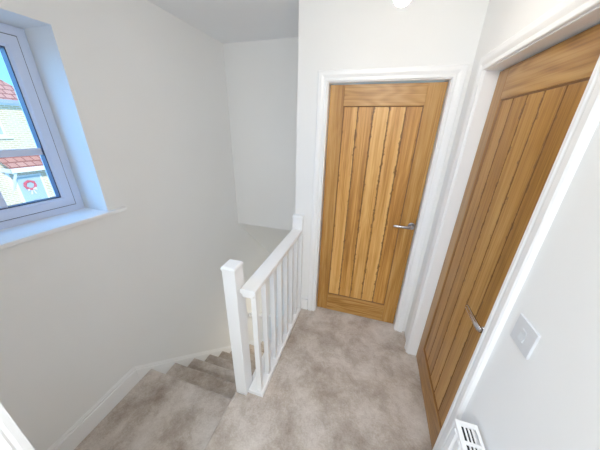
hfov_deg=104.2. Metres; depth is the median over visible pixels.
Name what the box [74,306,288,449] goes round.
staircase
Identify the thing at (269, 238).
ceiling
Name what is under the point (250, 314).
wall handrail
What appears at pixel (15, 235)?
window sill
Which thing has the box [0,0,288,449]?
wall
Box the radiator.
[441,419,484,449]
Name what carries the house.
on the pavement
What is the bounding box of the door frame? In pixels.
[0,403,34,449]
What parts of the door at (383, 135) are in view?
rail, boarded panel, rail, lever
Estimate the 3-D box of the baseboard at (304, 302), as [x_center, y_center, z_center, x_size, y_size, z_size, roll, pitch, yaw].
[0.045,0.790,2.339,0.065,0.120,0.016,8,23,15]
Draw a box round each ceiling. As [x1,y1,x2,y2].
[147,0,298,42]
[239,223,289,270]
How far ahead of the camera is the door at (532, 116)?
0.97 m
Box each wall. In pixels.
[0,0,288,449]
[223,37,297,230]
[295,0,488,331]
[405,0,599,449]
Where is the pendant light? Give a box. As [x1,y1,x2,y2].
[394,0,409,6]
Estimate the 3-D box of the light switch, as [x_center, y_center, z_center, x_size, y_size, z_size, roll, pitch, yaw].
[0.629,0.311,0.658,0.011,0.086,0.086,8,23,15]
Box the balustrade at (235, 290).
[220,214,303,396]
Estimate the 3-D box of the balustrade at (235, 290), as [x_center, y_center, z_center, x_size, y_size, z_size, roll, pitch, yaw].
[-0.207,0.737,1.887,0.194,1.450,0.928,8,23,15]
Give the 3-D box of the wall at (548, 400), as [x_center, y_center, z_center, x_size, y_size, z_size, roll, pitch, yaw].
[0.561,0.403,0.191,0.130,2.490,3.245,8,23,15]
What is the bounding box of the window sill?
[0,206,126,249]
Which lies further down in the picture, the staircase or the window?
the staircase
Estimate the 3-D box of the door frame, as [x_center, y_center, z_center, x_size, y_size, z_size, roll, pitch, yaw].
[-0.645,0.483,0.503,0.018,2.050,0.064,8,23,15]
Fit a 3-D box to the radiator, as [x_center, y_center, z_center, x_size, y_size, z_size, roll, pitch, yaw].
[0.451,1.109,0.557,0.087,0.602,0.826,8,23,15]
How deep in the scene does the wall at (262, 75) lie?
2.48 m
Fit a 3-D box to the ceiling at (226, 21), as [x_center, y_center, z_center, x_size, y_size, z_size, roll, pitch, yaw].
[-0.029,-1.411,1.324,2.600,0.080,6.400,8,23,15]
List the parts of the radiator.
panel, panel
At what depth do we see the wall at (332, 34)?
1.45 m
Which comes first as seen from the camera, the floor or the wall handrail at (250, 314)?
the floor
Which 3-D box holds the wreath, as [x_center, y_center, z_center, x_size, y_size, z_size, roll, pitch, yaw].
[-11.843,-1.678,10.287,0.133,0.622,0.429,8,23,15]
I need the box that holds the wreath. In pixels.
[23,180,37,193]
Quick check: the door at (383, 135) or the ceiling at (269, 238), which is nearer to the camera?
the door at (383, 135)
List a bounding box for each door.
[308,64,468,331]
[404,0,599,449]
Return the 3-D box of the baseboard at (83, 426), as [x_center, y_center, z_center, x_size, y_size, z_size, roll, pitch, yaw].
[-1.386,1.293,1.514,0.020,0.152,0.712,8,23,15]
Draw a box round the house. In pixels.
[0,79,54,205]
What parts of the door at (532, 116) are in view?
rail, lever, boarded panel, rail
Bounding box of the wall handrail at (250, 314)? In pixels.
[249,313,277,316]
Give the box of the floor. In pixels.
[204,306,431,449]
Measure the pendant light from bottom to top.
0.352 m
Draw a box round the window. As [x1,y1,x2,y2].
[0,22,84,229]
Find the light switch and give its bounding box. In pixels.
[510,313,540,359]
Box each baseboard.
[47,367,138,449]
[301,298,307,309]

